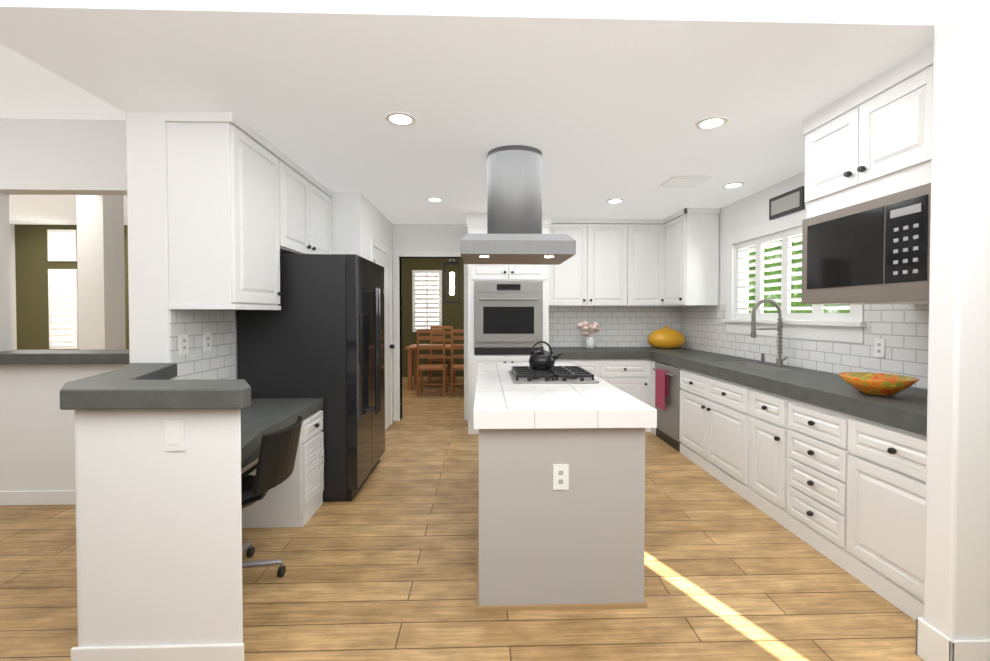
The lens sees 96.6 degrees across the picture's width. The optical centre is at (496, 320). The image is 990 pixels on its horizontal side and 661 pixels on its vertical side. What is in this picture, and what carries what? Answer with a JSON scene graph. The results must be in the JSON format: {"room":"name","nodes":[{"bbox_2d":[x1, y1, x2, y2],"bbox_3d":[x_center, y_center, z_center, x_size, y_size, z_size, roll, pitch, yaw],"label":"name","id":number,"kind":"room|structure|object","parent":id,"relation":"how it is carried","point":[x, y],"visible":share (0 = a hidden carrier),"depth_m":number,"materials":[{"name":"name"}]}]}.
{"room":"kitchen","nodes":[
{"label":"kitchen","id":0,"kind":"room"},
{"bbox_2d":[0,118,127,490],"bbox_3d":[-5.523,-0.052,3.087,6.930,2.700,0.140,0,1,-2],"label":"wall","id":1,"kind":"structure","parent":0,"point":[59,157],"depth_m":3.09,"materials":[{"name":"white paint"}]},
{"bbox_2d":[0,490,75,505],"bbox_3d":[-5.523,1.249,3.033,6.925,0.100,0.014,0,1,-2],"label":"baseboard","id":2,"kind":"structure","parent":1,"relation":"attached to","point":[53,497],"depth_m":3.09,"materials":[{"name":"white wood"}]},
{"bbox_2d":[0,349,129,364],"bbox_3d":[-5.526,0.261,3.093,6.925,0.075,0.340,0,1,-2],"label":"sill ledge","id":3,"kind":"object","parent":1,"relation":"on","point":[76,356],"depth_m":3.00,"materials":[{"name":"stone"}]},
{"bbox_2d":[0,43,127,224],"bbox_3d":[-1.011,-1.446,3.908,16.000,0.060,16.000,0,1,-2],"label":"ceiling","id":4,"kind":"structure","parent":0,"point":[30,89],"depth_m":2.88,"materials":[{"name":"white paint"}]},
{"bbox_2d":[443,258,460,302],"bbox_3d":[-0.659,-0.861,6.530,0.238,1.200,0.238,0,1,-2],"label":"pendant lantern","id":5,"kind":"object","parent":4,"relation":"hanging from","point":[451,261],"visible":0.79,"depth_m":6.43,"materials":[{"name":"black metal"}]},
{"bbox_2d":[10,195,125,349],"bbox_3d":[-5.874,-0.084,4.967,3.140,2.700,3.640,0,1,-2],"label":"wall column","id":6,"kind":"structure","parent":0,"point":[101,271],"depth_m":4.84,"materials":[{"name":"white paint"}]},
{"bbox_2d":[15,224,128,349],"bbox_3d":[-6.850,-0.116,6.819,3.700,2.700,0.120,0,1,-2],"label":"wall","id":7,"kind":"structure","parent":0,"point":[33,264],"depth_m":6.75,"materials":[{"name":"green paint"}]},
{"bbox_2d":[47,229,78,348],"bbox_3d":[-6.627,-0.474,6.734,0.420,1.820,0.050,0,1,-2],"label":"window","id":8,"kind":"structure","parent":7,"relation":"in","point":[63,301],"depth_m":6.72,"materials":[{"name":"white glass"}]},
{"bbox_2d":[74,409,242,646],"bbox_3d":[-1.284,0.821,1.748,0.622,1.000,0.168,0,1,-2],"label":"wall","id":9,"kind":"structure","parent":0,"point":[159,543],"depth_m":1.64,"materials":[{"name":"white paint"}]},
{"bbox_2d":[59,375,250,409],"bbox_3d":[-1.320,0.284,1.712,0.790,0.074,0.240,0,1,-2],"label":"countertop","id":10,"kind":"structure","parent":9,"relation":"on","point":[140,386],"depth_m":1.60,"materials":[{"name":"stone"}]},
{"bbox_2d":[71,643,243,660],"bbox_3d":[-1.278,1.275,1.665,0.637,0.095,0.013,0,1,-2],"label":"baseboard","id":11,"kind":"structure","parent":9,"relation":"attached to","point":[212,652],"depth_m":1.66,"materials":[{"name":"white wood"}]},
{"bbox_2d":[164,420,184,450],"bbox_3d":[-1.209,0.433,1.654,0.072,0.116,0.010,0,1,-2],"label":"light switch","id":12,"kind":"object","parent":9,"relation":"attached to","point":[174,435],"visible":1,"depth_m":1.65,"materials":[{"name":"white plastic"}]},
{"bbox_2d":[126,112,237,379],"bbox_3d":[-1.951,-0.054,3.231,0.220,2.700,1.585,0,1,-2],"label":"wall","id":13,"kind":"structure","parent":0,"point":[147,214],"depth_m":2.43,"materials":[{"name":"white paint"}]},
{"bbox_2d":[98,363,176,374],"bbox_3d":[-1.769,0.277,2.131,0.494,0.074,0.623,0,1,-2],"label":"countertop","id":14,"kind":"structure","parent":13,"relation":"on","point":[132,368],"depth_m":2.19,"materials":[{"name":"stone"}]},
{"bbox_2d":[169,309,234,379],"bbox_3d":[-1.823,0.228,2.767,0.008,0.648,0.630,0,1,-2],"label":"backsplash","id":15,"kind":"structure","parent":13,"relation":"attached to","point":[217,361],"depth_m":2.73,"materials":[{"name":"tile"}]},
{"bbox_2d":[179,334,188,354],"bbox_3d":[-1.808,0.137,2.551,0.008,0.116,0.072,0,1,-2],"label":"outlet","id":16,"kind":"object","parent":15,"relation":"attached to","point":[183,344],"visible":1,"depth_m":2.54,"materials":[{"name":"white plastic"}]},
{"bbox_2d":[204,332,211,350],"bbox_3d":[-1.815,0.134,2.771,0.008,0.116,0.072,0,1,-2],"label":"outlet","id":17,"kind":"object","parent":15,"relation":"attached to","point":[207,341],"visible":1,"depth_m":2.77,"materials":[{"name":"white plastic"}]},
{"bbox_2d":[164,111,287,306],"bbox_3d":[-1.646,-0.622,2.753,0.355,1.052,0.626,0,1,-2],"label":"upper cabinet","id":18,"kind":"object","parent":13,"relation":"attached to","point":[248,205],"depth_m":2.45,"materials":[{"name":"white wood"}]},
{"bbox_2d":[288,157,331,253],"bbox_3d":[-1.668,-0.835,3.507,0.355,0.652,1.015,0,1,-2],"label":"upper cabinet","id":19,"kind":"object","parent":13,"relation":"attached to","point":[309,201],"depth_m":3.47,"materials":[{"name":"white wood"}]},
{"bbox_2d":[331,192,393,429],"bbox_3d":[-1.656,-0.080,4.758,0.900,2.700,1.450,0,1,-2],"label":"wall","id":20,"kind":"structure","parent":0,"point":[361,225],"depth_m":4.39,"materials":[{"name":"white paint"}]},
{"bbox_2d":[393,224,467,416],"bbox_3d":[0.114,-0.095,5.611,4.750,2.700,0.150,0,1,-2],"label":"wall","id":21,"kind":"structure","parent":0,"point":[427,237],"depth_m":5.49,"materials":[{"name":"white paint"}]},
{"bbox_2d":[393,251,467,420],"bbox_3d":[-0.818,0.193,5.586,0.935,2.125,0.175,0,1,-2],"label":"trim","id":22,"kind":"structure","parent":21,"relation":"attached to","point":[397,307],"depth_m":5.49,"materials":[{"name":"white wood"}]},
{"bbox_2d":[549,219,632,306],"bbox_3d":[1.087,-0.682,5.359,1.019,1.022,0.370,0,1,-2],"label":"upper cabinet","id":23,"kind":"object","parent":21,"relation":"attached to","point":[615,263],"depth_m":5.18,"materials":[{"name":"white wood"}]},
{"bbox_2d":[549,307,679,346],"bbox_3d":[1.457,0.075,5.575,1.752,0.518,0.008,0,1,-2],"label":"backsplash","id":24,"kind":"structure","parent":21,"relation":"attached to","point":[628,326],"depth_m":5.57,"materials":[{"name":"tile"}]},
{"bbox_2d":[633,219,664,306],"bbox_3d":[1.731,-0.682,5.378,0.505,1.022,0.370,0,1,-2],"label":"upper cabinet","id":25,"kind":"object","parent":21,"relation":"attached to","point":[648,234],"depth_m":5.20,"materials":[{"name":"white wood"}]},
{"bbox_2d":[402,258,463,376],"bbox_3d":[-1.174,-0.159,9.389,4.400,2.700,0.120,0,1,-2],"label":"wall","id":26,"kind":"structure","parent":0,"point":[453,314],"depth_m":9.32,"materials":[{"name":"green"}]},
{"bbox_2d":[412,270,441,331],"bbox_3d":[-1.461,-0.408,9.288,0.620,1.300,0.055,0,1,-2],"label":"dining room window","id":27,"kind":"structure","parent":26,"relation":"in","point":[426,299],"depth_m":9.27,"materials":[{"name":"white"}]},
{"bbox_2d":[0,377,923,660],"bbox_3d":[-1.011,1.314,3.956,16.000,0.060,16.000,0,1,-2],"label":"floor","id":28,"kind":"structure","parent":0,"point":[382,565],"depth_m":2.19,"materials":[{"name":"brown wood"}]},
{"bbox_2d":[241,416,302,576],"bbox_3d":[-1.306,0.913,2.194,0.642,0.799,0.540,0,1,-2],"label":"desk chair","id":29,"kind":"object","parent":28,"relation":"on","point":[274,466],"visible":0.52,"depth_m":2.08,"materials":[{"name":"grey leather"}]},
{"bbox_2d":[240,398,323,527],"bbox_3d":[-1.463,0.934,2.466,0.690,0.750,1.293,0,1,-2],"label":"built-in desk","id":30,"kind":"object","parent":28,"relation":"on","point":[295,499],"visible":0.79,"depth_m":2.77,"materials":[{"name":"wood"}]},
{"bbox_2d":[319,450,323,469],"bbox_3d":[-1.214,0.969,3.063,0.008,0.116,0.072,0,1,-2],"label":"outlet","id":31,"kind":"object","parent":30,"relation":"attached to","point":[321,459],"visible":0.98,"depth_m":3.05,"materials":[{"name":"white plastic"}]},
{"bbox_2d":[237,254,384,500],"bbox_3d":[-1.389,0.408,3.561,0.892,1.765,0.885,0,1,-2],"label":"refrigerator","id":32,"kind":"object","parent":28,"relation":"on","point":[320,333],"visible":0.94,"depth_m":3.12,"materials":[{"name":"black metal"}]},
{"bbox_2d":[416,329,447,396],"bbox_3d":[-1.061,0.681,7.295,0.460,1.090,0.460,0,1,-2],"label":"dining chair","id":33,"kind":"object","parent":28,"relation":"on","point":[443,367],"visible":1,"depth_m":7.07,"materials":[{"name":"brown wood"}]},
{"bbox_2d":[405,344,463,390],"bbox_3d":[-0.807,0.834,8.006,1.550,0.760,0.800,0,1,-2],"label":"dining table","id":34,"kind":"object","parent":28,"relation":"on","point":[410,348],"visible":0.42,"depth_m":7.62,"materials":[{"name":"brown wood"}]},
{"bbox_2d":[427,326,452,382],"bbox_3d":[-1.103,0.657,8.694,0.460,1.090,0.460,0,1,-2],"label":"dining chair","id":35,"kind":"object","parent":28,"relation":"on","point":[430,360],"visible":0.52,"depth_m":8.88,"materials":[{"name":"brown wood"}]},
{"bbox_2d":[451,329,463,396],"bbox_3d":[-0.511,0.681,7.312,0.460,1.090,0.460,0,1,-2],"label":"dining chair","id":36,"kind":"object","parent":28,"relation":"on","point":[454,367],"visible":0.35,"depth_m":7.08,"materials":[{"name":"brown wood"}]},
{"bbox_2d":[466,213,550,433],"bbox_3d":[0.126,0.037,5.176,0.943,2.452,0.718,0,1,-2],"label":"tall cabinet","id":37,"kind":"object","parent":28,"relation":"on","point":[508,313],"visible":0.58,"depth_m":4.89,"materials":[{"name":"white wood"}]},
{"bbox_2d":[476,427,656,610],"bbox_3d":[0.293,0.882,2.890,0.823,0.840,1.778,0,1,-2],"label":"kitchen island","id":38,"kind":"object","parent":28,"relation":"on","point":[544,545],"depth_m":2.01,"materials":[{"name":"grey paint"}]},
{"bbox_2d":[553,464,568,489],"bbox_3d":[0.292,0.712,2.004,0.072,0.116,0.008,0,1,-2],"label":"outlet","id":39,"kind":"object","parent":38,"relation":"attached to","point":[560,476],"visible":1,"depth_m":2.00,"materials":[{"name":"white plastic"}]},
{"bbox_2d":[474,363,656,430],"bbox_3d":[0.278,0.423,2.879,0.814,0.078,1.859,0,1,-2],"label":"island countertop","id":40,"kind":"structure","parent":38,"relation":"on","point":[500,404],"depth_m":2.03,"materials":[{"name":"white tile"}]},
{"bbox_2d":[509,366,598,383],"bbox_3d":[0.357,0.356,2.934,0.525,0.048,0.510,0,1,-2],"label":"gas cooktop","id":41,"kind":"object","parent":40,"relation":"in","point":[553,375],"visible":0.83,"depth_m":2.77,"materials":[{"name":"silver metal"}]},
{"bbox_2d":[529,341,561,369],"bbox_3d":[0.333,0.234,2.997,0.231,0.192,0.180,0,1,-2],"label":"kettle","id":42,"kind":"object","parent":41,"relation":"on","point":[541,358],"visible":1,"depth_m":2.94,"materials":[{"name":"black metal"}]},
{"bbox_2d":[549,351,651,431],"bbox_3d":[1.168,0.846,5.268,1.165,0.830,0.609,0,1,-2],"label":"base cabinet","id":43,"kind":"object","parent":28,"relation":"on","point":[626,369],"depth_m":4.97,"materials":[{"name":"white wood"}]},
{"bbox_2d":[577,321,600,348],"bbox_3d":[1.109,0.173,5.300,0.306,0.334,0.179,0,1,-2],"label":"vase","id":44,"kind":"object","parent":43,"relation":"on","point":[584,326],"visible":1,"depth_m":5.26,"materials":[{"name":"white glass"}]},
{"bbox_2d":[648,326,684,348],"bbox_3d":[2.049,0.202,5.319,0.446,0.275,0.280,0,1,-2],"label":"pumpkin","id":45,"kind":"object","parent":43,"relation":"on","point":[666,337],"visible":1,"depth_m":5.22,"materials":[{"name":"orange"}]},
{"bbox_2d":[637,351,649,358],"bbox_3d":[2.044,0.846,5.294,0.589,0.830,0.609,0,1,-2],"label":"base cabinet","id":46,"kind":"object","parent":28,"relation":"on","point":[638,352],"depth_m":4.96,"materials":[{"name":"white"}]},
{"bbox_2d":[650,359,653,433],"bbox_3d":[2.046,0.852,4.933,0.609,0.830,0.153,0,1,-2],"label":"base cabinet","id":47,"kind":"object","parent":28,"relation":"on","point":[651,362],"depth_m":4.94,"materials":[{"name":"white wood"}]},
{"bbox_2d":[654,359,741,434],"bbox_3d":[2.058,0.859,4.528,0.609,0.830,0.659,0,1,-2],"label":"base cabinet","id":48,"kind":"object","parent":28,"relation":"on","point":[677,363],"depth_m":4.01,"materials":[{"name":"white"}]},
{"bbox_2d":[652,362,680,451],"bbox_3d":[1.736,0.866,4.550,0.068,0.815,0.586,0,1,-2],"label":"dishwasher","id":49,"kind":"object","parent":48,"relation":"in","point":[668,423],"visible":0.83,"depth_m":4.42,"materials":[{"name":"silver metal"}]},
{"bbox_2d":[655,369,668,410],"bbox_3d":[1.711,0.714,4.567,0.040,0.398,0.240,0,1,-2],"label":"towel","id":50,"kind":"object","parent":49,"relation":"hanging from","point":[661,383],"visible":0.98,"depth_m":4.52,"materials":[{"name":"red fabric"}]},
{"bbox_2d":[678,367,821,499],"bbox_3d":[2.082,0.873,3.703,0.609,0.830,1.101,0,1,-2],"label":"base cabinet","id":51,"kind":"object","parent":28,"relation":"on","point":[712,426],"depth_m":3.53,"materials":[{"name":"white wood"}]},
{"bbox_2d":[750,299,787,365],"bbox_3d":[2.200,0.096,3.657,0.267,0.544,0.338,0,1,-2],"label":"sink faucet","id":52,"kind":"object","parent":51,"relation":"on","point":[779,359],"visible":1,"depth_m":3.58,"materials":[{"name":"silver metal"}]},
{"bbox_2d":[746,383,857,519],"bbox_3d":[2.105,0.886,2.958,0.609,0.830,0.389,0,1,-2],"label":"base cabinet","id":53,"kind":"object","parent":28,"relation":"on","point":[759,396],"depth_m":2.98,"materials":[{"name":"white wood"}]},
{"bbox_2d":[774,391,926,564],"bbox_3d":[2.117,0.893,2.539,0.609,0.830,0.592,0,1,-2],"label":"base cabinet","id":54,"kind":"object","parent":28,"relation":"on","point":[831,467],"depth_m":2.51,"materials":[{"name":"white wood"}]},
{"bbox_2d":[838,372,919,395],"bbox_3d":[2.008,0.342,2.328,0.330,0.097,0.330,0,1,-2],"label":"glass bowl","id":55,"kind":"object","parent":54,"relation":"on","point":[877,384],"visible":1,"depth_m":2.27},
{"bbox_2d":[838,411,926,620],"bbox_3d":[2.132,0.901,2.031,0.609,0.830,0.549,0,1,-2],"label":"base cabinet","id":56,"kind":"object","parent":28,"relation":"on","point":[884,453],"depth_m":2.06,"materials":[{"name":"white wood"}]},
{"bbox_2d":[0,0,933,223],"bbox_3d":[0.266,-1.290,3.684,4.700,0.245,4.070,0,1,-2],"label":"ceiling","id":57,"kind":"structure","parent":0,"point":[598,104],"depth_m":2.08,"materials":[{"name":"white paint"}]},
{"bbox_2d":[385,112,415,125],"bbox_3d":[-0.544,-1.142,2.502,0.170,0.008,0.170,0,1,-2],"label":"recessed light","id":58,"kind":"object","parent":57,"relation":"in","point":[401,118],"visible":1,"depth_m":2.50,"materials":[{"name":"white"}]},
{"bbox_2d":[426,197,442,201],"bbox_3d":[-0.602,-1.173,4.285,0.170,0.008,0.170,0,1,-2],"label":"recessed light","id":59,"kind":"object","parent":57,"relation":"in","point":[433,199],"visible":0.98,"depth_m":4.28,"materials":[{"name":"white"}]},
{"bbox_2d":[460,145,575,264],"bbox_3d":[0.128,-0.786,3.053,0.725,0.737,0.600,0,1,-2],"label":"range hood","id":60,"kind":"object","parent":57,"relation":"attached to","point":[514,235],"visible":1,"depth_m":2.91,"materials":[{"name":"silver metal"}]},
{"bbox_2d":[606,199,623,203],"bbox_3d":[1.167,-1.174,4.338,0.170,0.008,0.170,0,1,-2],"label":"recessed light","id":61,"kind":"object","parent":57,"relation":"in","point":[612,201],"visible":0.98,"depth_m":4.34,"materials":[{"name":"white"}]},
{"bbox_2d":[659,175,710,186],"bbox_3d":[1.567,-1.162,3.690,0.300,0.010,0.300,0,1,-2],"label":"ceiling vent","id":62,"kind":"object","parent":57,"relation":"in","point":[683,180],"visible":0.98,"depth_m":3.67,"materials":[{"name":"white metal"}]},
{"bbox_2d":[695,116,727,129],"bbox_3d":[1.245,-1.143,2.555,0.170,0.008,0.170,0,1,-2],"label":"recessed light","id":63,"kind":"object","parent":57,"relation":"in","point":[712,122],"visible":1,"depth_m":2.55,"materials":[{"name":"white"}]},
{"bbox_2d":[722,182,744,187],"bbox_3d":[2.043,-1.165,3.804,0.170,0.008,0.170,0,1,-2],"label":"recessed light","id":64,"kind":"object","parent":57,"relation":"in","point":[734,185],"visible":1,"depth_m":3.79,"materials":[{"name":"white"}]},
{"bbox_2d":[684,171,927,389],"bbox_3d":[2.470,-0.063,3.771,0.150,2.700,4.070,0,1,-2],"label":"wall","id":65,"kind":"structure","parent":0,"point":[750,211],"depth_m":4.30,"materials":[{"name":"white paint"}]},
{"bbox_2d":[663,208,719,305],"bbox_3d":[2.149,-0.674,4.941,0.400,1.022,0.590,0,1,-2],"label":"upper cabinet","id":66,"kind":"object","parent":65,"relation":"attached to","point":[691,256],"visible":0.98,"depth_m":4.67,"materials":[{"name":"white wood"}]},
{"bbox_2d":[769,186,804,219],"bbox_3d":[2.388,-0.961,3.638,0.022,0.180,0.400,0,1,-2],"label":"picture frame","id":67,"kind":"object","parent":65,"relation":"attached to","point":[787,203],"visible":0.86,"depth_m":3.60,"materials":[{"name":"grey"}]},
{"bbox_2d":[722,210,866,343],"bbox_3d":[2.409,-0.357,3.701,0.125,0.990,1.665,0,1,-2],"label":"window shutters","id":68,"kind":"object","parent":65,"relation":"attached to","point":[817,323],"visible":0.6,"depth_m":3.74,"materials":[{"name":"white wood"}]},
{"bbox_2d":[680,304,928,388],"bbox_3d":[2.394,0.107,3.671,0.008,0.518,3.870,0,1,-2],"label":"backsplash","id":69,"kind":"structure","parent":65,"relation":"attached to","point":[902,330],"depth_m":3.05,"materials":[{"name":"tile"}]},
{"bbox_2d":[874,338,884,357],"bbox_3d":[2.413,0.174,2.777,0.008,0.116,0.072,0,1,-2],"label":"outlet","id":70,"kind":"object","parent":69,"relation":"attached to","point":[879,347],"visible":1,"depth_m":2.77,"materials":[{"name":"white plastic"}]},
{"bbox_2d":[801,43,932,303],"bbox_3d":[2.090,-0.612,2.139,0.684,1.052,0.820,0,1,-2],"label":"upper cabinet","id":71,"kind":"object","parent":65,"relation":"attached to","point":[866,222],"visible":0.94,"depth_m":2.08,"materials":[{"name":"white wood"}]},
{"bbox_2d":[924,0,989,639],"bbox_3d":[2.175,-0.028,1.671,1.005,2.700,0.110,0,1,-2],"label":"wall","id":72,"kind":"structure","parent":0,"point":[957,569],"depth_m":1.62,"materials":[{"name":"white paint"}]},
{"bbox_2d":[916,617,989,660],"bbox_3d":[2.168,1.247,1.693,1.018,0.150,0.134,0,1,-2],"label":"baseboard","id":73,"kind":"structure","parent":72,"relation":"attached to","point":[933,644],"depth_m":1.64,"materials":[{"name":"white wood"}]},
{"label":"outside","id":74,"kind":"structure","parent":0,"visible":0},
{"bbox_2d":[748,235,849,312],"bbox_3d":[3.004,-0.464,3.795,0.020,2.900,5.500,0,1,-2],"label":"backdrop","id":75,"kind":"structure","parent":74,"point":[793,295],"depth_m":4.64,"materials":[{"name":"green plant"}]}
]}

